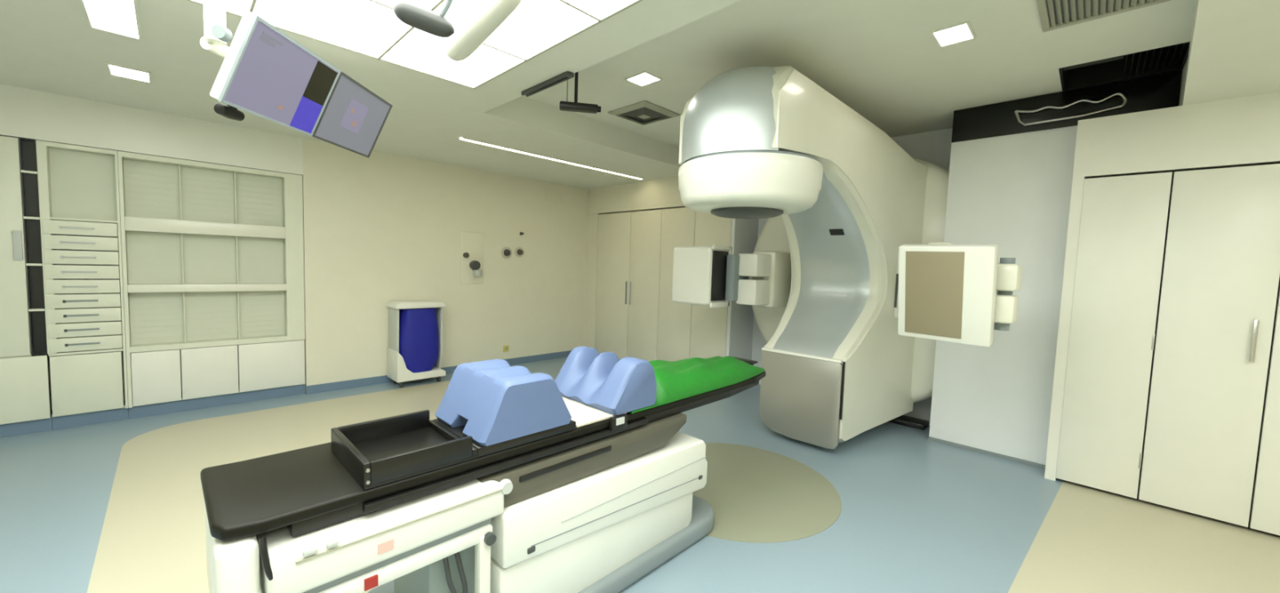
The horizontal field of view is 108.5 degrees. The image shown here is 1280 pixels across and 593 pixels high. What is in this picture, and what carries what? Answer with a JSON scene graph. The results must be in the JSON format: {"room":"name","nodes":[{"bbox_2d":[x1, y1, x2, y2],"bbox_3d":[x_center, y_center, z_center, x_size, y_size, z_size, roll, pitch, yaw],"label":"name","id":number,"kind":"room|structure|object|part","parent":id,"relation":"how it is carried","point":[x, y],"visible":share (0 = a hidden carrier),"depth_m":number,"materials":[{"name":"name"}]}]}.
{"room":"radiotherapy treatment room","nodes":[
{"label":"radiotherapy treatment room","id":0,"kind":"room"},
{"bbox_2d":[39,137,588,409],"bbox_3d":[-3.259,-0.440,4.939,0.500,2.800,7.700,6,5,44],"label":"wall","id":1,"kind":"structure","parent":0,"point":[380,228],"depth_m":5.40,"materials":[{"name":"beige paint"}]},
{"bbox_2d":[0,84,302,175],"bbox_3d":[-4.616,-1.363,3.316,0.300,0.430,3.530,6,5,44],"label":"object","id":2,"kind":"structure","parent":1,"relation":"attached to","point":[25,113],"depth_m":3.70,"materials":[{"name":"white laminate"}]},
{"bbox_2d":[306,350,571,394],"bbox_3d":[-2.104,0.895,5.886,0.012,0.085,3.540,6,5,44],"label":"baseboard","id":3,"kind":"structure","parent":1,"relation":"attached to","point":[319,388],"depth_m":5.06,"materials":[{"name":"blue plastic"}]},
{"bbox_2d":[460,231,484,284],"bbox_3d":[-2.061,-0.474,5.725,0.105,0.640,0.300,6,5,44],"label":"wall panel","id":4,"kind":"object","parent":1,"relation":"attached to","point":[472,244],"visible":1,"depth_m":5.73,"materials":[{"name":"beige paint"}]},
{"bbox_2d":[473,269,482,275],"bbox_3d":[-2.030,-0.293,5.771,0.100,0.075,0.100,6,5,44],"label":"jar","id":5,"kind":"object","parent":4,"relation":"on","point":[476,272],"depth_m":5.73,"materials":[{"name":"clear plastic"}]},
{"bbox_2d":[502,345,508,351],"bbox_3d":[-1.796,0.697,6.179,0.014,0.080,0.080,6,5,44],"label":"wall socket","id":6,"kind":"object","parent":1,"relation":"attached to","point":[505,348],"visible":1,"depth_m":6.17,"materials":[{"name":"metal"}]},
{"bbox_2d":[501,246,511,258],"bbox_3d":[-1.749,-0.578,6.073,0.050,0.156,0.156,6,5,44],"label":"outlet","id":7,"kind":"object","parent":1,"relation":"attached to","point":[506,251],"visible":1,"depth_m":6.06,"materials":[{"name":"grey plastic"}]},
{"bbox_2d":[503,248,511,256],"bbox_3d":[-1.744,-0.577,6.069,0.038,0.094,0.094,6,5,44],"label":"socket","id":8,"kind":"object","parent":7,"relation":"attached to","point":[507,252],"depth_m":6.06,"materials":[{"name":"grey plastic"}]},
{"bbox_2d":[514,247,524,257],"bbox_3d":[-1.615,-0.597,6.207,0.050,0.135,0.135,6,5,44],"label":"outlet","id":9,"kind":"object","parent":1,"relation":"attached to","point":[519,251],"visible":1,"depth_m":6.19,"materials":[{"name":"grey plastic"}]},
{"bbox_2d":[516,248,523,254],"bbox_3d":[-1.611,-0.597,6.203,0.038,0.081,0.081,6,5,44],"label":"socket","id":10,"kind":"object","parent":9,"relation":"attached to","point":[519,251],"depth_m":6.19,"materials":[{"name":"grey plastic"}]},
{"bbox_2d":[585,213,599,348],"bbox_3d":[-0.526,-0.180,7.235,0.228,2.150,0.610,6,5,44],"label":"trim","id":11,"kind":"structure","parent":1,"relation":"attached to","point":[593,227],"depth_m":7.01,"materials":[{"name":"beige paint"}]},
{"bbox_2d":[0,0,741,189],"bbox_3d":[0.220,-1.459,1.976,9.050,0.442,8.400,6,5,44],"label":"ceiling","id":12,"kind":"structure","parent":0,"point":[46,46],"depth_m":2.73,"materials":[{"name":"paint"}]},
{"bbox_2d":[79,0,142,40],"bbox_3d":[-2.464,-1.343,2.142,0.734,0.010,0.184,6,5,44],"label":"recessed light","id":13,"kind":"object","parent":12,"relation":"in","point":[120,17],"visible":1,"depth_m":2.22,"materials":[{"name":"paint"}]},
{"bbox_2d":[105,62,151,83],"bbox_3d":[-3.253,-1.423,2.939,0.244,0.010,0.189,6,5,44],"label":"recessed light","id":14,"kind":"object","parent":12,"relation":"in","point":[113,69],"visible":1,"depth_m":2.93,"materials":[{"name":"paint"}]},
{"bbox_2d":[109,65,149,81],"bbox_3d":[-3.253,-1.424,2.939,0.220,0.006,0.165,6,5,44],"label":"diffuser","id":15,"kind":"object","parent":14,"relation":"attached to","point":[116,70],"depth_m":2.93,"materials":[{"name":"white plastic"}]},
{"bbox_2d":[200,0,244,120],"bbox_3d":[-1.468,-0.977,1.913,0.122,0.644,0.840,1,4,-7],"label":"mount","id":16,"kind":"object","parent":12,"relation":"attached to","point":[216,36],"depth_m":1.54,"materials":[{"name":"white plastic"}]},
{"bbox_3d":[-1.383,-0.870,1.524,0.044,0.045,0.032,2,4,-5],"label":"knob","id":17,"kind":"part","parent":16,"relation":"part of","materials":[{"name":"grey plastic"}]},
{"bbox_3d":[-1.470,-0.659,1.651,0.044,0.044,0.100,1,4,-10],"label":"handle","id":18,"kind":"part","parent":16,"relation":"part of","materials":[{"name":"black plastic"}]},
{"bbox_2d":[209,10,341,136],"bbox_3d":[-1.390,-0.832,1.790,0.181,0.319,0.502,2,4,-5],"label":"monitor","id":19,"kind":"object","parent":16,"relation":"attached to","point":[264,73],"visible":1,"depth_m":1.71,"materials":[{"name":"white plastic"}]},
{"bbox_3d":[-1.395,-0.835,1.789,0.171,0.312,0.502,2,4,-5],"label":"casing","id":20,"kind":"part","parent":19,"relation":"part of","materials":[{"name":"white plastic"}]},
{"bbox_2d":[312,71,392,157],"bbox_3d":[-1.428,-0.885,2.284,0.181,0.319,0.502,2,4,-5],"label":"monitor","id":21,"kind":"object","parent":16,"relation":"attached to","point":[353,117],"visible":0.73,"depth_m":2.25,"materials":[{"name":"white plastic"}]},
{"bbox_2d":[392,0,454,37],"bbox_3d":[-0.780,-1.135,1.740,0.260,0.265,0.145,2,4,1],"label":"camera","id":22,"kind":"object","parent":12,"relation":"hanging from","point":[418,17],"visible":1,"depth_m":1.72,"materials":[{"name":"grey plastic"}]},
{"bbox_3d":[-0.717,-1.149,1.723,0.168,0.229,0.030,5,5,37],"label":"stem","id":23,"kind":"part","parent":22,"relation":"part of","materials":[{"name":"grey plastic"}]},
{"bbox_2d":[444,0,521,61],"bbox_3d":[-0.622,-1.140,1.829,0.600,0.253,0.105,6,5,44],"label":"boom","id":24,"kind":"object","parent":12,"relation":"attached to","point":[488,18],"visible":1,"depth_m":1.81,"materials":[{"name":"white plastic"}]},
{"bbox_2d":[458,137,644,179],"bbox_3d":[-0.811,-1.488,5.105,0.084,0.012,2.400,6,5,44],"label":"recessed light","id":25,"kind":"object","parent":12,"relation":"in","point":[464,139],"visible":1,"depth_m":4.88,"materials":[{"name":"white"}]},
{"bbox_2d":[587,176,685,213],"bbox_3d":[0.351,-1.493,6.312,2.580,0.650,0.630,6,5,44],"label":"wall","id":26,"kind":"structure","parent":0,"point":[660,193],"depth_m":6.27,"materials":[{"name":"beige paint"}]},
{"bbox_2d":[0,356,1279,592],"bbox_3d":[0.199,1.310,2.235,9.050,0.100,8.600,6,5,44],"label":"floor","id":27,"kind":"structure","parent":0,"point":[117,506],"depth_m":2.56,"materials":[{"name":"laminate"}]},
{"bbox_2d":[0,135,53,437],"bbox_3d":[-4.800,-0.057,3.235,0.294,2.165,0.790,6,5,44],"label":"tall cabinet","id":28,"kind":"object","parent":27,"relation":"on","point":[24,394],"visible":0.98,"depth_m":3.34,"materials":[{"name":"laminate"}]},
{"bbox_3d":[-4.729,-0.342,3.102,0.020,1.569,0.709,6,5,44],"label":"door","id":29,"kind":"part","parent":28,"relation":"part of","materials":[{"name":"laminate"}]},
{"bbox_3d":[-4.487,-0.366,3.323,0.014,0.210,0.040,6,5,44],"label":"handle","id":30,"kind":"part","parent":28,"relation":"part of","materials":[{"name":"grey plastic"}]},
{"bbox_3d":[-4.737,0.690,3.199,0.020,0.479,0.784,6,5,44],"label":"door","id":31,"kind":"part","parent":28,"relation":"part of","materials":[{"name":"laminate"}]},
{"bbox_2d":[18,137,47,355],"bbox_3d":[-4.545,-0.362,3.474,0.282,1.573,0.072,6,5,44],"label":"rack","id":32,"kind":"object","parent":28,"relation":"in","point":[28,151],"visible":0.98,"depth_m":3.40,"materials":[{"name":"black plastic"}]},
{"bbox_2d":[35,140,128,429],"bbox_3d":[-4.386,-0.072,3.655,0.296,2.165,0.392,6,5,44],"label":"tall cabinet","id":33,"kind":"object","parent":27,"relation":"on","point":[78,186],"visible":0.99,"depth_m":3.57,"materials":[{"name":"laminate"}]},
{"bbox_3d":[-4.280,-0.523,3.514,0.012,0.012,0.160,6,5,44],"label":"drawer pull","id":34,"kind":"part","parent":33,"relation":"part of","materials":[{"name":"grey plastic"}]},
{"bbox_3d":[-4.284,-0.411,3.521,0.012,0.012,0.160,6,5,44],"label":"drawer pull","id":35,"kind":"part","parent":33,"relation":"part of","materials":[{"name":"grey plastic"}]},
{"bbox_3d":[-4.367,-0.530,3.614,0.256,0.104,0.367,6,5,44],"label":"drawer","id":36,"kind":"part","parent":33,"relation":"part of","materials":[{"name":"laminate"}]},
{"bbox_3d":[-4.288,-0.300,3.529,0.012,0.012,0.160,6,5,44],"label":"drawer pull","id":37,"kind":"part","parent":33,"relation":"part of","materials":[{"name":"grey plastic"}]},
{"bbox_3d":[-4.370,-0.419,3.622,0.256,0.104,0.367,6,5,44],"label":"drawer","id":38,"kind":"part","parent":33,"relation":"part of","materials":[{"name":"laminate"}]},
{"bbox_3d":[-4.291,-0.189,3.536,0.012,0.012,0.160,6,5,44],"label":"drawer pull","id":39,"kind":"part","parent":33,"relation":"part of","materials":[{"name":"grey plastic"}]},
{"bbox_3d":[-4.374,-0.308,3.629,0.256,0.104,0.367,6,5,44],"label":"drawer","id":40,"kind":"part","parent":33,"relation":"part of","materials":[{"name":"laminate"}]},
{"bbox_3d":[-4.295,-0.078,3.544,0.012,0.012,0.160,6,5,44],"label":"drawer pull","id":41,"kind":"part","parent":33,"relation":"part of","materials":[{"name":"grey plastic"}]},
{"bbox_3d":[-4.299,0.033,3.551,0.012,0.012,0.160,6,5,44],"label":"drawer pull","id":42,"kind":"part","parent":33,"relation":"part of","materials":[{"name":"grey plastic"}]},
{"bbox_3d":[-4.378,-0.196,3.637,0.256,0.104,0.367,6,5,44],"label":"drawer","id":43,"kind":"part","parent":33,"relation":"part of","materials":[{"name":"laminate"}]},
{"bbox_3d":[-4.302,0.144,3.559,0.012,0.012,0.160,6,5,44],"label":"drawer pull","id":44,"kind":"part","parent":33,"relation":"part of","materials":[{"name":"grey plastic"}]},
{"bbox_3d":[-4.381,-0.085,3.644,0.256,0.104,0.367,6,5,44],"label":"drawer","id":45,"kind":"part","parent":33,"relation":"part of","materials":[{"name":"laminate"}]},
{"bbox_3d":[-4.322,-0.860,3.587,0.010,0.518,0.331,6,5,44],"label":"bay panel","id":46,"kind":"part","parent":33,"relation":"part of","materials":[{"name":"laminate"}]},
{"bbox_3d":[-4.385,0.026,3.652,0.256,0.104,0.367,6,5,44],"label":"drawer","id":47,"kind":"part","parent":33,"relation":"part of","materials":[{"name":"laminate"}]},
{"bbox_3d":[-4.306,0.256,3.566,0.012,0.012,0.160,6,5,44],"label":"drawer pull","id":48,"kind":"part","parent":33,"relation":"part of","materials":[{"name":"grey plastic"}]},
{"bbox_3d":[-4.388,0.137,3.659,0.256,0.104,0.367,6,5,44],"label":"drawer","id":49,"kind":"part","parent":33,"relation":"part of","materials":[{"name":"laminate"}]},
{"bbox_3d":[-4.310,0.367,3.574,0.012,0.012,0.160,6,5,44],"label":"drawer pull","id":50,"kind":"part","parent":33,"relation":"part of","materials":[{"name":"grey plastic"}]},
{"bbox_3d":[-4.392,0.248,3.667,0.256,0.104,0.367,6,5,44],"label":"drawer","id":51,"kind":"part","parent":33,"relation":"part of","materials":[{"name":"laminate"}]},
{"bbox_3d":[-4.396,0.359,3.674,0.256,0.104,0.367,6,5,44],"label":"drawer","id":52,"kind":"part","parent":33,"relation":"part of","materials":[{"name":"laminate"}]},
{"bbox_3d":[-4.329,0.679,3.614,0.020,0.461,0.359,6,5,44],"label":"door","id":53,"kind":"part","parent":33,"relation":"part of","materials":[{"name":"laminate"}]},
{"bbox_2d":[117,151,305,418],"bbox_3d":[-3.835,-0.092,4.225,0.284,2.165,1.193,6,5,44],"label":"open shelf unit","id":54,"kind":"object","parent":27,"relation":"on","point":[212,254],"visible":1,"depth_m":4.11,"materials":[{"name":"laminate"}]},
{"bbox_3d":[-4.080,-0.885,3.858,0.013,0.468,0.316,6,5,44],"label":"panel","id":55,"kind":"part","parent":54,"relation":"part of","materials":[{"name":"laminate"}]},
{"bbox_3d":[-4.099,-0.324,3.896,0.013,0.433,0.316,6,5,44],"label":"panel","id":56,"kind":"part","parent":54,"relation":"part of","materials":[{"name":"laminate"}]},
{"bbox_3d":[-4.068,0.679,3.881,0.020,0.442,0.284,6,5,44],"label":"door","id":57,"kind":"part","parent":54,"relation":"part of","materials":[{"name":"white laminate"}]},
{"bbox_3d":[-4.115,0.179,3.930,0.013,0.443,0.316,6,5,44],"label":"panel","id":58,"kind":"part","parent":54,"relation":"part of","materials":[{"name":"laminate"}]},
{"bbox_3d":[-3.852,-0.606,4.141,0.264,0.110,1.028,6,5,44],"label":"shelf","id":59,"kind":"part","parent":54,"relation":"part of","materials":[{"name":"white plastic"}]},
{"bbox_3d":[-3.869,-0.085,4.176,0.264,0.065,1.028,6,5,44],"label":"shelf","id":60,"kind":"part","parent":54,"relation":"part of","materials":[{"name":"white plastic"}]},
{"bbox_3d":[-3.842,-0.894,4.102,0.013,0.468,0.346,6,5,44],"label":"panel","id":61,"kind":"part","parent":54,"relation":"part of","materials":[{"name":"laminate"}]},
{"bbox_3d":[-3.860,-0.333,4.139,0.013,0.433,0.346,6,5,44],"label":"panel","id":62,"kind":"part","parent":54,"relation":"part of","materials":[{"name":"laminate"}]},
{"bbox_3d":[-3.835,0.671,4.118,0.020,0.442,0.369,6,5,44],"label":"door","id":63,"kind":"part","parent":54,"relation":"part of","materials":[{"name":"white laminate"}]},
{"bbox_3d":[-3.876,0.171,4.173,0.013,0.443,0.346,6,5,44],"label":"panel","id":64,"kind":"part","parent":54,"relation":"part of","materials":[{"name":"laminate"}]},
{"bbox_3d":[-3.593,-0.903,4.355,0.013,0.468,0.344,6,5,44],"label":"panel","id":65,"kind":"part","parent":54,"relation":"part of","materials":[{"name":"laminate"}]},
{"bbox_3d":[-3.611,-0.342,4.393,0.013,0.433,0.344,6,5,44],"label":"panel","id":66,"kind":"part","parent":54,"relation":"part of","materials":[{"name":"laminate"}]},
{"bbox_3d":[-3.628,0.162,4.427,0.013,0.443,0.344,6,5,44],"label":"panel","id":67,"kind":"part","parent":54,"relation":"part of","materials":[{"name":"laminate"}]},
{"bbox_3d":[-3.529,0.659,4.430,0.020,0.442,0.494,6,5,44],"label":"door","id":68,"kind":"part","parent":54,"relation":"part of","materials":[{"name":"white laminate"}]},
{"bbox_2d":[386,299,445,386],"bbox_3d":[-2.509,0.509,5.169,0.350,0.925,0.527,6,5,44],"label":"hamper","id":69,"kind":"object","parent":27,"relation":"on","point":[415,326],"visible":1,"depth_m":5.03,"materials":[{"name":"blue fabric"}]},
{"bbox_3d":[-2.680,0.486,5.017,0.285,0.740,0.025,6,5,44],"label":"panel","id":70,"kind":"part","parent":69,"relation":"part of","materials":[{"name":"grey plastic"}]},
{"bbox_3d":[-2.498,0.083,5.138,0.330,0.070,0.520,6,5,44],"label":"lid","id":71,"kind":"part","parent":69,"relation":"part of","materials":[{"name":"white plastic"}]},
{"bbox_3d":[-2.355,0.474,5.349,0.285,0.740,0.025,6,5,44],"label":"panel","id":72,"kind":"part","parent":69,"relation":"part of","materials":[{"name":"grey plastic"}]},
{"bbox_2d":[595,211,631,359],"bbox_3d":[-0.237,-0.138,6.867,0.699,2.135,0.532,6,5,44],"label":"tall cabinet","id":73,"kind":"object","parent":27,"relation":"on","point":[614,232],"visible":0.66,"depth_m":6.67,"materials":[{"name":"beige paint"}]},
{"bbox_3d":[-0.196,-0.052,6.471,0.012,0.320,0.022,6,5,44],"label":"handle","id":74,"kind":"part","parent":73,"relation":"part of","materials":[{"name":"grey plastic"}]},
{"bbox_2d":[626,208,662,361],"bbox_3d":[0.215,-0.093,6.424,0.569,2.135,0.532,6,5,44],"label":"tall cabinet","id":75,"kind":"object","parent":27,"relation":"on","point":[646,225],"visible":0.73,"depth_m":6.23,"materials":[{"name":"beige paint"}]},
{"bbox_3d":[-0.139,-0.046,6.416,0.012,0.320,0.022,6,5,44],"label":"handle","id":76,"kind":"part","parent":75,"relation":"part of","materials":[{"name":"grey plastic"}]},
{"bbox_2d":[656,207,695,361],"bbox_3d":[0.622,-0.054,6.041,0.549,2.135,0.510,6,5,44],"label":"tall cabinet","id":77,"kind":"object","parent":27,"relation":"on","point":[677,224],"visible":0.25,"depth_m":5.89,"materials":[{"name":"beige paint"}]},
{"bbox_2d":[689,211,732,358],"bbox_3d":[1.006,-0.016,5.666,0.524,2.135,0.510,6,5,44],"label":"tall cabinet","id":78,"kind":"object","parent":27,"relation":"on","point":[708,326],"visible":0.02,"depth_m":5.48,"materials":[{"name":"beige paint"}]},
{"bbox_2d":[692,442,841,542],"bbox_3d":[0.601,1.217,3.029,1.330,0.005,1.330,6,5,44],"label":"circle","id":79,"kind":"object","parent":27,"relation":"on","point":[756,495],"visible":0.56,"depth_m":2.84,"materials":[{"name":"beige plastic"}]},
{"bbox_2d":[200,371,765,592],"bbox_3d":[-0.241,0.866,2.195,0.616,0.762,2.652,6,5,44],"label":"couch","id":80,"kind":"object","parent":79,"relation":"on","point":[596,507],"visible":0.9,"depth_m":1.54,"materials":[{"name":"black plastic"}]},
{"bbox_3d":[-0.877,0.774,1.510,0.512,0.045,0.585,6,5,44],"label":"rail","id":81,"kind":"part","parent":80,"relation":"part of","materials":[{"name":"white plastic"}]},
{"bbox_2d":[330,408,576,489],"bbox_3d":[-0.639,0.480,1.669,0.377,0.075,0.738,6,5,44],"label":"tray","id":82,"kind":"object","parent":80,"relation":"on","point":[383,451],"visible":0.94,"depth_m":1.52,"materials":[{"name":"black plastic"}]},
{"bbox_2d":[435,358,571,445],"bbox_3d":[-0.529,0.379,1.789,0.402,0.201,0.380,6,5,44],"label":"cushion","id":83,"kind":"object","parent":82,"relation":"on","point":[496,401],"visible":0.98,"depth_m":1.66,"materials":[{"name":"blue plastic"}]},
{"bbox_3d":[-0.528,1.002,1.543,0.045,0.440,0.040,6,5,44],"label":"support post","id":84,"kind":"part","parent":80,"relation":"part of","materials":[{"name":"white plastic"}]},
{"bbox_3d":[-0.369,0.576,1.687,0.024,0.024,1.140,6,5,44],"label":"rail","id":85,"kind":"part","parent":80,"relation":"part of","materials":[{"name":"black plastic"}]},
{"bbox_3d":[-0.457,0.646,1.566,0.030,0.052,0.052,6,5,44],"label":"carriage knob","id":86,"kind":"part","parent":80,"relation":"part of","materials":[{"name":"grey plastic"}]},
{"bbox_3d":[-0.201,0.554,2.180,0.420,0.044,2.400,6,5,44],"label":"frame","id":87,"kind":"part","parent":80,"relation":"part of","materials":[{"name":"black plastic"}]},
{"bbox_2d":[561,395,626,426],"bbox_3d":[-0.312,0.494,2.074,0.450,0.013,0.275,6,5,44],"label":"sheet","id":88,"kind":"object","parent":80,"relation":"on","point":[582,414],"visible":0.36,"depth_m":1.96,"materials":[{"name":"white fabric"}]},
{"bbox_2d":[554,346,656,414],"bbox_3d":[-0.177,0.376,2.186,0.460,0.215,0.280,6,5,44],"label":"cushion","id":89,"kind":"object","parent":88,"relation":"on","point":[606,382],"visible":0.98,"depth_m":2.08,"materials":[{"name":"blue plastic"}]},
{"bbox_2d":[627,355,764,413],"bbox_3d":[0.233,0.417,2.619,0.473,0.128,1.240,6,5,44],"label":"cushion","id":90,"kind":"object","parent":80,"relation":"on","point":[685,378],"visible":0.67,"depth_m":2.48,"materials":[{"name":"green plastic"}]},
{"bbox_2d":[733,356,757,364],"bbox_3d":[0.692,0.444,3.108,0.190,0.039,0.080,6,5,44],"label":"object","id":91,"kind":"object","parent":80,"relation":"on","point":[748,361],"visible":0.44,"depth_m":3.06,"materials":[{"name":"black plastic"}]},
{"bbox_2d":[671,66,1022,448],"bbox_3d":[1.321,-0.095,3.696,2.712,2.578,2.842,6,5,44],"label":"machine","id":92,"kind":"object","parent":27,"relation":"on","point":[851,288],"visible":0.96,"depth_m":3.56,"materials":[{"name":"white plastic"}]},
{"bbox_3d":[0.943,-0.180,4.466,0.095,0.440,0.260,6,5,44],"label":"folding arm","id":93,"kind":"part","parent":92,"relation":"part of","materials":[{"name":"grey plastic"}]},
{"bbox_3d":[1.405,-0.178,4.728,0.260,0.550,0.600,6,5,44],"label":"folding arm","id":94,"kind":"part","parent":92,"relation":"part of","materials":[{"name":"white plastic"}]},
{"bbox_3d":[1.264,0.809,3.684,0.665,0.677,0.035,6,5,44],"label":"counterweight panel","id":95,"kind":"part","parent":92,"relation":"part of","materials":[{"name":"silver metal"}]},
{"bbox_3d":[1.335,-0.226,3.648,0.618,1.383,1.054,6,5,44],"label":"curved panel","id":96,"kind":"part","parent":92,"relation":"part of","materials":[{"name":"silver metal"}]},
{"bbox_3d":[2.331,-0.109,3.932,0.220,0.600,0.440,6,5,44],"label":"arm mount","id":97,"kind":"part","parent":92,"relation":"part of","materials":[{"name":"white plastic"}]},
{"bbox_3d":[2.281,-0.298,3.589,0.150,0.200,0.944,4,4,28],"label":"folding arm","id":98,"kind":"part","parent":92,"relation":"part of","materials":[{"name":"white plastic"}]},
{"bbox_2d":[1055,171,1173,499],"bbox_3d":[3.129,0.259,3.069,0.388,2.075,0.211,6,5,44],"label":"tall cabinet","id":99,"kind":"object","parent":27,"relation":"on","point":[1123,223],"visible":1,"depth_m":2.99,"materials":[{"name":"white laminate"}]},
{"bbox_2d":[1137,163,1279,527],"bbox_3d":[3.412,0.288,2.772,0.432,2.075,0.240,6,5,44],"label":"tall cabinet","id":100,"kind":"object","parent":27,"relation":"on","point":[1220,272],"visible":0.98,"depth_m":2.70,"materials":[{"name":"white laminate"}]},
{"bbox_3d":[3.449,0.249,2.590,0.017,0.240,0.034,6,5,44],"label":"handle","id":101,"kind":"part","parent":100,"relation":"part of","materials":[{"name":"metal"}]},
{"bbox_2d":[1246,275,1279,536],"bbox_3d":[3.721,0.319,2.469,0.434,2.075,0.240,6,5,44],"label":"tall cabinet","id":102,"kind":"object","parent":27,"relation":"on","point":[1264,511],"visible":0.71,"depth_m":2.57,"materials":[{"name":"white laminate"}]},
{"bbox_2d":[725,217,758,359],"bbox_3d":[1.222,-0.377,5.440,0.042,2.900,0.510,6,5,44],"label":"wall","id":103,"kind":"structure","parent":0,"point":[744,232],"depth_m":5.42,"materials":[{"name":"grey paint"}]},
{"bbox_2d":[751,128,952,384],"bbox_3d":[2.453,-0.285,4.662,2.810,2.900,0.100,6,5,44],"label":"wall","id":104,"kind":"structure","parent":0,"point":[934,146],"depth_m":4.35,"materials":[{"name":"grey paint"}]},
{"bbox_2d":[522,0,1195,146],"bbox_3d":[1.592,-1.632,3.675,3.710,0.197,4.145,6,5,44],"label":"ceiling","id":105,"kind":"structure","parent":0,"point":[882,59],"depth_m":2.81,"materials":[{"name":"paint"}]},
{"bbox_2d":[521,71,600,113],"bbox_3d":[-0.441,-1.407,3.026,0.510,0.295,0.459,6,5,44],"label":"ceiling camera","id":106,"kind":"object","parent":105,"relation":"hanging from","point":[575,106],"visible":0.98,"depth_m":3.08,"materials":[{"name":"grey plastic"}]},
{"bbox_3d":[-0.587,-1.324,2.885,0.510,0.024,0.049,6,5,44],"label":"mount rail","id":107,"kind":"part","parent":106,"relation":"part of","materials":[{"name":"grey plastic"}]},
{"bbox_3d":[-0.497,-1.444,3.158,0.010,0.243,0.010,6,5,44],"label":"post","id":108,"kind":"part","parent":106,"relation":"part of","materials":[{"name":"metal"}]},
{"bbox_3d":[-0.434,-1.431,3.138,0.024,0.263,0.024,6,5,44],"label":"post","id":109,"kind":"part","parent":106,"relation":"part of","materials":[{"name":"black plastic"}]},
{"bbox_2d":[624,70,662,86],"bbox_3d":[0.025,-1.553,3.293,0.204,0.010,0.174,6,5,44],"label":"recessed light","id":110,"kind":"object","parent":105,"relation":"in","point":[643,78],"visible":1,"depth_m":3.29,"materials":[{"name":"paint"}]},
{"bbox_2d":[627,72,658,85],"bbox_3d":[0.025,-1.554,3.293,0.180,0.006,0.150,6,5,44],"label":"diffuser","id":111,"kind":"object","parent":110,"relation":"attached to","point":[640,78],"depth_m":3.29,"materials":[{"name":"white plastic"}]},
{"bbox_2d":[608,100,679,124],"bbox_3d":[0.035,-1.589,4.046,0.450,0.038,0.450,6,5,44],"label":"ceiling vent","id":112,"kind":"object","parent":105,"relation":"in","point":[643,111],"visible":1,"depth_m":3.97,"materials":[{"name":"metal"}]},
{"bbox_3d":[0.035,-1.583,4.046,0.110,0.008,0.110,6,5,44],"label":"plate","id":113,"kind":"part","parent":112,"relation":"part of","materials":[{"name":"metal"}]},
{"bbox_2d":[929,20,976,48],"bbox_3d":[1.734,-1.447,2.550,0.174,0.010,0.224,6,5,44],"label":"recessed light","id":114,"kind":"object","parent":105,"relation":"in","point":[963,31],"visible":1,"depth_m":2.54,"materials":[{"name":"paint"}]},
{"bbox_2d":[933,23,973,45],"bbox_3d":[1.734,-1.448,2.550,0.150,0.006,0.200,6,5,44],"label":"diffuser","id":115,"kind":"object","parent":114,"relation":"attached to","point":[957,33],"depth_m":2.54,"materials":[{"name":"white plastic"}]},
{"bbox_2d":[1036,0,1171,32],"bbox_3d":[2.023,-1.397,2.008,0.455,0.018,0.870,6,5,44],"label":"ceiling vent","id":116,"kind":"object","parent":105,"relation":"in","point":[1053,14],"visible":1,"depth_m":2.26,"materials":[{"name":"metal"}]},
{"bbox_2d":[1058,41,1190,91],"bbox_3d":[3.037,-1.533,2.904,0.558,0.195,0.503,6,5,44],"label":"ceiling recess","id":117,"kind":"object","parent":105,"relation":"attached to","point":[1172,58],"depth_m":3.02,"materials":[{"name":"black plastic"}]},
{"bbox_3d":[2.848,-1.492,2.898,0.275,0.006,0.200,6,5,44],"label":"cross plate","id":118,"kind":"part","parent":117,"relation":"part of","materials":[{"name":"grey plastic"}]},
{"bbox_2d":[928,70,1182,464],"bbox_3d":[3.995,-0.083,2.425,4.100,2.900,0.080,6,5,44],"label":"wall","id":119,"kind":"structure","parent":0,"point":[1012,193],"depth_m":3.51,"materials":[{"name":"grey paint"}]},
{"bbox_2d":[928,435,1045,468],"bbox_3d":[2.724,1.231,3.656,0.754,0.030,0.012,6,5,44],"label":"baseboard","id":120,"kind":"structure","parent":119,"relation":"attached to","point":[931,438],"depth_m":3.63,"materials":[{"name":"grey plastic"}]},
{"bbox_2d":[951,70,1182,142],"bbox_3d":[2.961,-1.334,3.312,1.206,0.252,0.038,6,5,44],"label":"wall band","id":121,"kind":"object","parent":119,"relation":"attached to","point":[1162,91],"depth_m":3.26,"materials":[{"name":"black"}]},
{"bbox_3d":[3.004,-1.307,3.257,0.570,0.122,0.018,6,5,44],"label":"rail","id":122,"kind":"part","parent":121,"relation":"part of","materials":[{"name":"metal"}]},
{"bbox_3d":[3.013,-1.312,3.253,0.588,0.132,0.025,6,5,44],"label":"metal bracket","id":123,"kind":"part","parent":121,"relation":"part of","materials":[{"name":"metal"}]},
{"bbox_3d":[3.013,-1.329,3.247,0.582,0.097,0.018,6,5,44],"label":"rail","id":124,"kind":"part","parent":121,"relation":"part of","materials":[{"name":"metal"}]},
{"bbox_2d":[1044,91,1279,480],"bbox_3d":[4.154,0.167,2.071,3.345,2.460,0.215,6,5,44],"label":"trim","id":125,"kind":"structure","parent":119,"relation":"attached to","point":[1240,131],"depth_m":2.84,"materials":[{"name":"white laminate"}]},
{"bbox_2d":[1178,0,1279,106],"bbox_3d":[3.404,-1.262,0.955,3.057,0.490,2.785,6,5,44],"label":"ceiling","id":126,"kind":"structure","parent":0,"point":[1234,50],"depth_m":2.11,"materials":[{"name":"paint"}]}
]}

